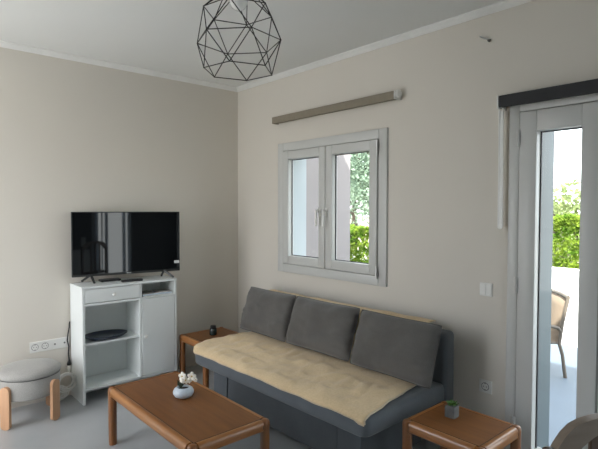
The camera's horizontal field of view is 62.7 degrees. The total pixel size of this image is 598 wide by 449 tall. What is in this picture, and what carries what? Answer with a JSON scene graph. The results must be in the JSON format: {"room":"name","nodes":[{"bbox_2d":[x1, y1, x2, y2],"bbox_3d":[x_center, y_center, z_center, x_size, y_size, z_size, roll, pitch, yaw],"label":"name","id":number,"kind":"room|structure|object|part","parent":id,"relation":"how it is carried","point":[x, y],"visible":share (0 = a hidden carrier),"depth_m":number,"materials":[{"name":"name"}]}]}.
{"room":"living room","nodes":[
{"label":"living room","id":0,"kind":"room"},
{"bbox_2d":[0,47,237,408],"bbox_3d":[-2.083,0.018,3.872,3.650,2.700,0.300,-2,3,-42],"label":"wall","id":1,"kind":"structure","parent":0,"point":[75,136],"depth_m":4.04,"materials":[{"name":"paint"}]},
{"bbox_2d":[29,337,68,352],"bbox_3d":[-1.944,0.936,3.819,0.279,0.082,0.011,-2,3,-42],"label":"socket plate","id":2,"kind":"object","parent":1,"relation":"attached to","point":[57,343],"visible":1,"depth_m":3.81,"materials":[{"name":"white plastic"}]},
{"bbox_2d":[31,344,38,350],"bbox_3d":[-2.017,0.940,3.749,0.049,0.049,0.003,-2,3,-42],"label":"socket","id":3,"kind":"object","parent":2,"relation":"attached to","point":[34,347],"depth_m":3.75,"materials":[{"name":"white plastic"}]},
{"bbox_2d":[42,343,48,348],"bbox_3d":[-1.964,0.938,3.796,0.049,0.049,0.003,-2,3,-42],"label":"socket","id":4,"kind":"object","parent":2,"relation":"attached to","point":[44,345],"depth_m":3.80,"materials":[{"name":"white plastic"}]},
{"bbox_2d":[67,321,71,365],"bbox_3d":[-1.824,0.941,3.895,0.036,0.354,0.050,-2,3,-42],"label":"power cord","id":5,"kind":"object","parent":1,"relation":"attached to","point":[69,360],"visible":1,"depth_m":3.90,"materials":[{"name":"black plastic"}]},
{"bbox_2d":[0,40,236,91],"bbox_3d":[-1.854,-1.312,3.798,3.350,0.036,0.045,-2,3,-42],"label":"trim","id":6,"kind":"structure","parent":1,"relation":"attached to","point":[4,44],"depth_m":4.05,"materials":[{"name":"paint"}]},
{"bbox_2d":[0,365,439,448],"bbox_3d":[-0.021,1.501,1.808,3.940,0.120,6.200,-2,3,-42],"label":"floor","id":7,"kind":"structure","parent":0,"point":[78,426],"depth_m":3.29,"materials":[{"name":"grey stone"}]},
{"bbox_2d":[0,358,60,430],"bbox_3d":[-1.933,1.186,3.517,0.410,0.390,0.410,-2,3,-42],"label":"pouf","id":8,"kind":"object","parent":7,"relation":"on","point":[24,380],"visible":1,"depth_m":3.37,"materials":[{"name":"grey fabric"},{"name":"pale beech"}]},
{"bbox_3d":[-1.980,1.242,3.312,0.072,0.290,0.029,1,2,13],"label":"leg","id":9,"kind":"part","parent":8,"relation":"part of","materials":[{"name":"brown wood"}]},
{"bbox_2d":[0,358,60,381],"bbox_3d":[-1.933,1.025,3.511,0.410,0.069,0.410,-2,3,-42],"label":"cushion","id":10,"kind":"object","parent":8,"relation":"on","point":[32,369],"depth_m":3.41,"materials":[{"name":"beige fabric"}]},
{"bbox_3d":[-1.886,1.229,3.724,0.072,0.290,0.029,1,2,13],"label":"leg","id":11,"kind":"part","parent":8,"relation":"part of","materials":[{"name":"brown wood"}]},
{"bbox_3d":[-1.727,1.238,3.472,0.029,0.290,0.072,1,2,13],"label":"leg","id":12,"kind":"part","parent":8,"relation":"part of","materials":[{"name":"brown wood"}]},
{"bbox_2d":[60,366,76,400],"bbox_3d":[-1.838,1.244,3.825,0.185,0.239,0.124,-2,3,-42],"label":"cable","id":13,"kind":"object","parent":7,"relation":"on","point":[63,388],"visible":0.66,"depth_m":3.80,"materials":[{"name":"white plastic"}]},
{"bbox_2d":[70,275,176,405],"bbox_3d":[-1.427,0.914,4.057,0.780,0.900,0.316,-2,3,-42],"label":"tv cabinet","id":14,"kind":"object","parent":7,"relation":"on","point":[148,348],"visible":0.94,"depth_m":4.05,"materials":[{"name":"white laminate"}]},
{"bbox_2d":[85,329,126,340],"bbox_3d":[-1.551,0.891,3.940,0.339,0.031,0.243,-2,3,-42],"label":"tray","id":15,"kind":"object","parent":14,"relation":"on","point":[101,335],"visible":0.94,"depth_m":3.98,"materials":[{"name":"blue paint"}]},
{"bbox_2d":[98,278,120,281],"bbox_3d":[-1.552,0.455,4.024,0.160,0.018,0.080,-1,2,-38],"label":"box","id":16,"kind":"object","parent":14,"relation":"on","point":[107,279],"visible":0.98,"depth_m":3.99,"materials":[{"name":"black plastic"}]},
{"bbox_2d":[85,329,138,346],"bbox_3d":[-1.556,0.914,3.969,0.432,0.017,0.259,-2,3,-42],"label":"shelf","id":17,"kind":"object","parent":14,"relation":"attached to","point":[131,333],"depth_m":3.94,"materials":[{"name":"white laminate"}]},
{"bbox_3d":[-1.462,0.544,3.851,0.426,0.103,0.019,-2,3,-42],"label":"drawer","id":18,"kind":"part","parent":14,"relation":"part of","materials":[{"name":"white laminate"}]},
{"bbox_3d":[-1.529,0.857,4.170,0.740,0.759,0.009,-2,3,-42],"label":"panel","id":19,"kind":"part","parent":14,"relation":"part of","materials":[{"name":"white wood"}]},
{"bbox_2d":[71,212,179,283],"bbox_3d":[-1.411,0.178,4.059,0.864,0.567,0.154,-1,2,-32],"label":"television","id":20,"kind":"object","parent":14,"relation":"on","point":[102,243],"visible":1,"depth_m":4.03,"materials":[{"name":"black plastic"}]},
{"bbox_2d":[121,278,142,281],"bbox_3d":[-1.365,0.455,4.010,0.170,0.018,0.042,-1,2,-36],"label":"remote control","id":21,"kind":"object","parent":14,"relation":"on","point":[136,279],"visible":1,"depth_m":3.99,"materials":[{"name":"black plastic"}]},
{"bbox_2d":[142,290,156,295],"bbox_3d":[-1.304,0.580,4.141,0.170,0.014,0.130,2,3,42],"label":"leaflet","id":22,"kind":"object","parent":14,"relation":"in","point":[145,292],"visible":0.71,"depth_m":4.12,"materials":[{"name":"paper"}]},
{"bbox_3d":[-1.179,0.922,4.115,0.284,0.628,0.019,-2,3,-42],"label":"door","id":23,"kind":"part","parent":14,"relation":"part of","materials":[{"name":"white laminate"}]},
{"bbox_2d":[152,289,171,293],"bbox_3d":[-1.179,0.575,4.226,0.130,0.018,0.150,-1,2,-30],"label":"leaflet","id":24,"kind":"object","parent":14,"relation":"in","point":[159,291],"visible":0.96,"depth_m":4.19,"materials":[{"name":"paper"}]},
{"bbox_2d":[108,371,269,448],"bbox_3d":[-0.683,1.219,2.879,0.490,0.370,1.065,-2,3,-42],"label":"coffee table","id":25,"kind":"object","parent":7,"relation":"on","point":[207,419],"visible":0.98,"depth_m":2.73,"materials":[{"name":"brown wood"}]},
{"bbox_3d":[-1.183,1.210,3.113,0.053,0.370,0.053,-2,3,-42],"label":"leg","id":26,"kind":"part","parent":25,"relation":"part of","materials":[{"name":"brown wood"}]},
{"bbox_3d":[-1.019,1.054,3.252,0.388,0.060,0.050,-2,3,-42],"label":"rail","id":27,"kind":"part","parent":25,"relation":"part of","materials":[{"name":"brown wood"}]},
{"bbox_3d":[-0.847,1.072,2.729,0.050,0.060,0.963,-2,3,-42],"label":"rail","id":28,"kind":"part","parent":25,"relation":"part of","materials":[{"name":"brown wood"}]},
{"bbox_2d":[173,372,196,398],"bbox_3d":[-0.693,0.958,2.948,0.128,0.154,0.124,-2,3,-42],"label":"flower bowl","id":29,"kind":"object","parent":25,"relation":"on","point":[182,391],"visible":1,"depth_m":2.93,"materials":[{"name":"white ceramic"}]},
{"bbox_3d":[-0.699,0.907,2.933,0.053,0.051,0.015,1,2,15],"label":"flower","id":30,"kind":"part","parent":29,"relation":"part of","materials":[{"name":"beige plant"}]},
{"bbox_3d":[-0.642,0.908,2.935,0.053,0.051,0.015,0,2,-10],"label":"flower","id":31,"kind":"part","parent":29,"relation":"part of","materials":[{"name":"beige plant"}]},
{"bbox_3d":[-0.511,1.237,2.356,0.053,0.370,0.053,-2,3,-42],"label":"leg","id":32,"kind":"part","parent":25,"relation":"part of","materials":[{"name":"brown wood"}]},
{"bbox_3d":[-0.520,1.063,3.019,0.050,0.060,0.963,-2,3,-42],"label":"rail","id":33,"kind":"part","parent":25,"relation":"part of","materials":[{"name":"brown wood"}]},
{"bbox_3d":[-0.348,1.080,2.495,0.388,0.060,0.050,-2,3,-42],"label":"rail","id":34,"kind":"part","parent":25,"relation":"part of","materials":[{"name":"brown wood"}]},
{"bbox_3d":[-0.184,1.228,2.645,0.053,0.370,0.053,-2,3,-42],"label":"leg","id":35,"kind":"part","parent":25,"relation":"part of","materials":[{"name":"brown wood"}]},
{"bbox_2d":[179,327,237,387],"bbox_3d":[-0.740,1.158,4.277,0.450,0.400,0.445,-2,3,-42],"label":"end table","id":36,"kind":"object","parent":7,"relation":"on","point":[193,338],"visible":0.46,"depth_m":4.26,"materials":[{"name":"brown wood"}]},
{"bbox_3d":[-1.019,1.157,4.292,0.053,0.400,0.053,-2,3,-42],"label":"leg","id":37,"kind":"part","parent":36,"relation":"part of","materials":[{"name":"brown wood"}]},
{"bbox_3d":[-0.889,0.995,4.140,0.050,0.060,0.343,-2,3,-42],"label":"rail","id":38,"kind":"part","parent":36,"relation":"part of","materials":[{"name":"brown wood"}]},
{"bbox_3d":[-0.759,1.167,3.998,0.053,0.400,0.053,-2,3,-42],"label":"leg","id":39,"kind":"part","parent":36,"relation":"part of","materials":[{"name":"brown wood"}]},
{"bbox_2d":[209,325,216,335],"bbox_3d":[-0.748,0.921,4.278,0.064,0.081,0.064,-2,3,-42],"label":"candle jar","id":40,"kind":"object","parent":36,"relation":"on","point":[213,330],"visible":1,"depth_m":4.25,"materials":[{"name":"black glass"}]},
{"bbox_2d":[195,329,453,448],"bbox_3d":[0.071,1.020,3.430,0.888,0.735,1.745,-2,3,-43],"label":"sofa","id":41,"kind":"object","parent":7,"relation":"on","point":[310,424],"visible":0.29,"depth_m":3.00,"materials":[{"name":"grey fabric"}]},
{"bbox_3d":[-0.152,1.228,3.284,0.012,0.288,1.120,-2,3,-43],"label":"storage panel","id":42,"kind":"part","parent":41,"relation":"part of","materials":[{"name":"grey fabric"}]},
{"bbox_2d":[193,289,435,426],"bbox_3d":[0.055,0.794,3.409,0.887,0.390,1.768,-2,3,-43],"label":"blanket","id":43,"kind":"object","parent":41,"relation":"on","point":[354,392],"visible":0.65,"depth_m":3.15,"materials":[{"name":"beige fabric"}]},
{"bbox_2d":[240,287,296,341],"bbox_3d":[-0.263,0.730,4.067,0.205,0.352,0.608,-2,3,-42],"label":"cushion","id":44,"kind":"object","parent":43,"relation":"on","point":[265,312],"visible":0.95,"depth_m":3.97,"materials":[{"name":"grey fabric"}]},
{"bbox_2d":[286,296,359,361],"bbox_3d":[0.160,0.746,3.593,0.214,0.352,0.652,-2,3,-43],"label":"cushion","id":45,"kind":"object","parent":43,"relation":"on","point":[327,328],"visible":1,"depth_m":3.49,"materials":[{"name":"grey fabric"}]},
{"bbox_2d":[350,309,441,388],"bbox_3d":[0.592,0.763,3.088,0.205,0.352,0.628,-2,3,-41],"label":"cushion","id":46,"kind":"object","parent":43,"relation":"on","point":[404,349],"visible":1,"depth_m":3.00,"materials":[{"name":"grey fabric"}]},
{"bbox_3d":[0.028,1.012,3.390,0.770,0.108,1.745,-2,3,-43],"label":"seat","id":47,"kind":"part","parent":41,"relation":"part of","materials":[{"name":"grey fabric"}]},
{"bbox_3d":[0.354,0.932,3.690,0.116,0.575,1.740,-2,3,-43],"label":"backrest","id":48,"kind":"part","parent":41,"relation":"part of","materials":[{"name":"grey fabric"}]},
{"bbox_2d":[402,401,520,448],"bbox_3d":[0.835,1.218,2.537,0.410,0.400,0.460,-2,3,-42],"label":"end table","id":49,"kind":"object","parent":7,"relation":"on","point":[472,429],"visible":0.91,"depth_m":2.48,"materials":[{"name":"brown wood"}]},
{"bbox_3d":[0.566,1.217,2.571,0.053,0.400,0.053,-2,3,-42],"label":"leg","id":50,"kind":"part","parent":49,"relation":"part of","materials":[{"name":"brown wood"}]},
{"bbox_3d":[0.700,1.046,2.684,0.308,0.060,0.050,-2,3,-42],"label":"rail","id":51,"kind":"part","parent":49,"relation":"part of","materials":[{"name":"brown wood"}]},
{"bbox_3d":[0.702,1.055,2.413,0.050,0.060,0.358,-2,3,-42],"label":"rail","id":52,"kind":"part","parent":49,"relation":"part of","materials":[{"name":"brown wood"}]},
{"bbox_2d":[445,399,458,418],"bbox_3d":[0.809,0.978,2.598,0.074,0.083,0.066,-2,3,-42],"label":"succulent plant","id":53,"kind":"object","parent":49,"relation":"on","point":[451,409],"visible":1,"depth_m":2.58,"materials":[{"name":"grey concrete"}]},
{"bbox_3d":[0.969,1.048,2.650,0.050,0.060,0.358,-2,3,-42],"label":"rail","id":54,"kind":"part","parent":49,"relation":"part of","materials":[{"name":"brown wood"}]},
{"bbox_3d":[0.970,1.057,2.379,0.308,0.060,0.050,-2,3,-42],"label":"rail","id":55,"kind":"part","parent":49,"relation":"part of","materials":[{"name":"brown wood"}]},
{"bbox_3d":[1.103,1.220,2.503,0.053,0.400,0.053,-2,3,-42],"label":"leg","id":56,"kind":"part","parent":49,"relation":"part of","materials":[{"name":"brown wood"}]},
{"bbox_2d":[542,413,597,448],"bbox_3d":[0.807,0.966,0.982,0.450,1.006,0.474,0,2,-5],"label":"dining chair","id":57,"kind":"object","parent":7,"relation":"on","point":[577,433],"visible":1,"depth_m":1.16,"materials":[{"name":"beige wicker"}]},
{"bbox_2d":[0,0,503,86],"bbox_3d":[-0.016,-1.357,1.713,3.940,0.200,6.200,-2,3,-42],"label":"ceiling","id":58,"kind":"structure","parent":0,"point":[155,35],"depth_m":3.27,"materials":[{"name":"paint"}]},
{"bbox_2d":[197,0,280,80],"bbox_3d":[-0.301,-1.056,2.448,0.426,0.587,0.413,-2,3,-42],"label":"pendant lamp","id":59,"kind":"object","parent":58,"relation":"hanging from","point":[237,5],"visible":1,"depth_m":2.43,"materials":[{"name":"black metal"}]},
{"bbox_3d":[-0.301,-1.133,2.446,0.094,0.132,0.094,-2,3,-42],"label":"bulb","id":60,"kind":"part","parent":59,"relation":"part of","materials":[{"name":"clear glass"}]},
{"bbox_2d":[238,0,597,448],"bbox_3d":[1.347,0.054,2.971,0.290,2.700,6.200,-2,3,-42],"label":"wall","id":61,"kind":"structure","parent":0,"point":[445,239],"depth_m":3.23,"materials":[{"name":"paint"}]},
{"bbox_2d":[293,159,305,255],"bbox_3d":[-0.020,-0.156,4.552,0.228,1.070,0.010,-2,3,-42],"label":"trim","id":62,"kind":"structure","parent":61,"relation":"attached to","point":[299,166],"depth_m":4.57,"materials":[{"name":"white paint"}]},
{"bbox_2d":[278,128,388,286],"bbox_3d":[0.224,-0.137,4.000,0.140,1.150,1.240,-2,3,-42],"label":"window","id":63,"kind":"structure","parent":61,"relation":"in","point":[375,142],"depth_m":3.95,"materials":[{"name":"white plastic"}]},
{"bbox_3d":[0.055,-0.144,4.216,0.066,0.998,0.535,-2,3,-42],"label":"sash","id":64,"kind":"part","parent":63,"relation":"part of","materials":[{"name":"white plastic"}]},
{"bbox_3d":[0.153,-0.062,4.018,0.054,0.148,0.028,-2,3,-42],"label":"handle","id":65,"kind":"part","parent":63,"relation":"part of","materials":[{"name":"white plastic"}]},
{"bbox_3d":[0.205,-0.060,3.959,0.054,0.148,0.028,-2,3,-42],"label":"handle","id":66,"kind":"part","parent":63,"relation":"part of","materials":[{"name":"white plastic"}]},
{"bbox_3d":[0.414,-0.130,3.811,0.066,0.998,0.536,-2,3,-42],"label":"sash","id":67,"kind":"part","parent":63,"relation":"part of","materials":[{"name":"white plastic"}]},
{"bbox_2d":[272,90,401,124],"bbox_3d":[0.242,-0.918,3.912,0.075,0.065,1.385,-2,3,-42],"label":"roller blind","id":68,"kind":"object","parent":61,"relation":"attached to","point":[392,95],"visible":1,"depth_m":3.77,"materials":[{"name":"beige fabric"}]},
{"bbox_2d":[237,0,534,91],"bbox_3d":[1.224,-1.274,2.816,0.045,0.036,5.600,-2,3,-42],"label":"trim","id":69,"kind":"structure","parent":61,"relation":"attached to","point":[506,4],"depth_m":3.41,"materials":[{"name":"paint"}]},
{"bbox_2d":[479,378,491,394],"bbox_3d":[1.142,0.991,3.004,0.011,0.080,0.082,-2,3,-42],"label":"wall socket","id":70,"kind":"object","parent":61,"relation":"attached to","point":[485,386],"visible":1,"depth_m":3.00,"materials":[{"name":"white plastic"}]},
{"bbox_2d":[480,282,492,296],"bbox_3d":[1.139,0.396,2.989,0.012,0.081,0.083,-2,3,-42],"label":"light switch","id":71,"kind":"object","parent":61,"relation":"attached to","point":[486,289],"visible":1,"depth_m":2.98,"materials":[{"name":"white plastic"}]},
{"bbox_2d":[537,132,554,447],"bbox_3d":[1.431,0.367,2.960,0.188,2.075,0.105,-2,3,-42],"label":"column","id":72,"kind":"structure","parent":61,"relation":"attached to","point":[549,137],"depth_m":2.93,"materials":[{"name":"white paint"}]},
{"bbox_2d":[497,79,597,228],"bbox_3d":[1.540,-0.345,2.448,0.097,0.771,1.134,-2,3,-42],"label":"roller blind","id":73,"kind":"object","parent":61,"relation":"attached to","point":[588,86],"visible":1,"depth_m":2.70,"materials":[{"name":"grey fabric"}]},
{"bbox_3d":[1.176,-0.333,2.862,0.013,0.719,0.033,-2,3,-42],"label":"pull cord","id":74,"kind":"part","parent":73,"relation":"part of","materials":[{"name":"white plastic"}]},
{"bbox_2d":[504,93,597,448],"bbox_3d":[2.133,0.392,1.893,0.116,2.100,2.688,-2,3,-42],"label":"door","id":75,"kind":"structure","parent":61,"relation":"in","point":[528,122],"depth_m":2.76,"materials":[{"name":"white plastic"}]},
{"label":"outside","id":76,"kind":"structure","parent":0,"visible":0},
{"bbox_2d":[350,217,579,262],"bbox_3d":[34.373,0.623,36.008,86.500,0.200,120.000,-2,3,-42],"label":"ground","id":77,"kind":"structure","parent":76,"point":[358,219],"depth_m":57.32,"materials":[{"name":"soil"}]},
{"bbox_2d":[350,152,368,225],"bbox_3d":[1.792,-0.935,11.823,3.022,4.405,3.262,-1,2,-25],"label":"tree","id":78,"kind":"object","parent":77,"relation":"on","point":[356,159],"visible":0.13,"depth_m":11.15,"materials":[{"name":"green plant"}]},
{"bbox_2d":[350,160,368,243],"bbox_3d":[1.783,-0.809,15.401,3.249,3.917,3.305,-2,3,-42],"label":"tree","id":79,"kind":"object","parent":77,"relation":"on","point":[352,214],"visible":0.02,"depth_m":15.23,"materials":[{"name":"green plant"}]},
{"bbox_2d":[552,213,579,268],"bbox_3d":[3.523,0.658,6.261,0.787,1.654,2.479,-2,3,-42],"label":"hedge","id":80,"kind":"object","parent":77,"relation":"on","point":[565,222],"visible":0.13,"depth_m":6.04,"materials":[{"name":"green plant"}]},
{"bbox_2d":[552,179,580,268],"bbox_3d":[5.167,0.247,8.927,2.161,2.251,2.538,-2,3,-42],"label":"tree","id":81,"kind":"object","parent":77,"relation":"on","point":[559,208],"visible":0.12,"depth_m":8.52,"materials":[{"name":"green plant"}]},
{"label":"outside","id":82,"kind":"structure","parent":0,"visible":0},
{"bbox_2d":[549,344,576,445],"bbox_3d":[2.381,1.512,4.339,3.010,0.100,13.000,-2,3,-42],"label":"terrace","id":83,"kind":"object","parent":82,"point":[562,406],"visible":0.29,"depth_m":4.34,"materials":[{"name":"tile"}]},
{"bbox_2d":[306,154,349,260],"bbox_3d":[-0.917,-0.212,6.369,0.835,3.200,3.500,-2,3,-42],"label":"wall","id":84,"kind":"structure","parent":83,"relation":"on","point":[343,161],"depth_m":5.21,"materials":[{"name":"white paint"}]},
{"bbox_2d":[350,223,368,262],"bbox_3d":[0.702,0.670,7.898,0.747,1.416,2.070,-2,3,-42],"label":"shrub","id":85,"kind":"object","parent":83,"relation":"on","point":[356,232],"visible":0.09,"depth_m":7.25,"materials":[{"name":"green plant"}]},
{"bbox_2d":[551,289,569,377],"bbox_3d":[2.299,1.048,4.910,0.554,0.794,0.554,0,2,3],"label":"garden chair","id":86,"kind":"object","parent":83,"relation":"on","point":[560,301],"visible":0.34,"depth_m":4.69,"materials":[{"name":"beige fabric"},{"name":"brown wood"}]},
{"bbox_3d":[2.248,1.198,4.657,0.484,0.508,0.034,0,2,3],"label":"armrest frame","id":87,"kind":"part","parent":86,"relation":"part of","materials":[{"name":"brown metal"}]},
{"bbox_3d":[2.500,1.069,4.637,0.109,0.771,0.034,0,2,3],"label":"frame","id":88,"kind":"part","parent":86,"relation":"part of","materials":[{"name":"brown metal"}]},
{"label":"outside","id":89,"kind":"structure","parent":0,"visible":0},
{"bbox_2d":[351,252,578,346],"bbox_3d":[3.583,0.987,5.386,0.200,0.885,13.000,-2,3,-42],"label":"wall","id":90,"kind":"structure","parent":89,"point":[565,280],"depth_m":5.72,"materials":[{"name":"white paint"}]}
]}

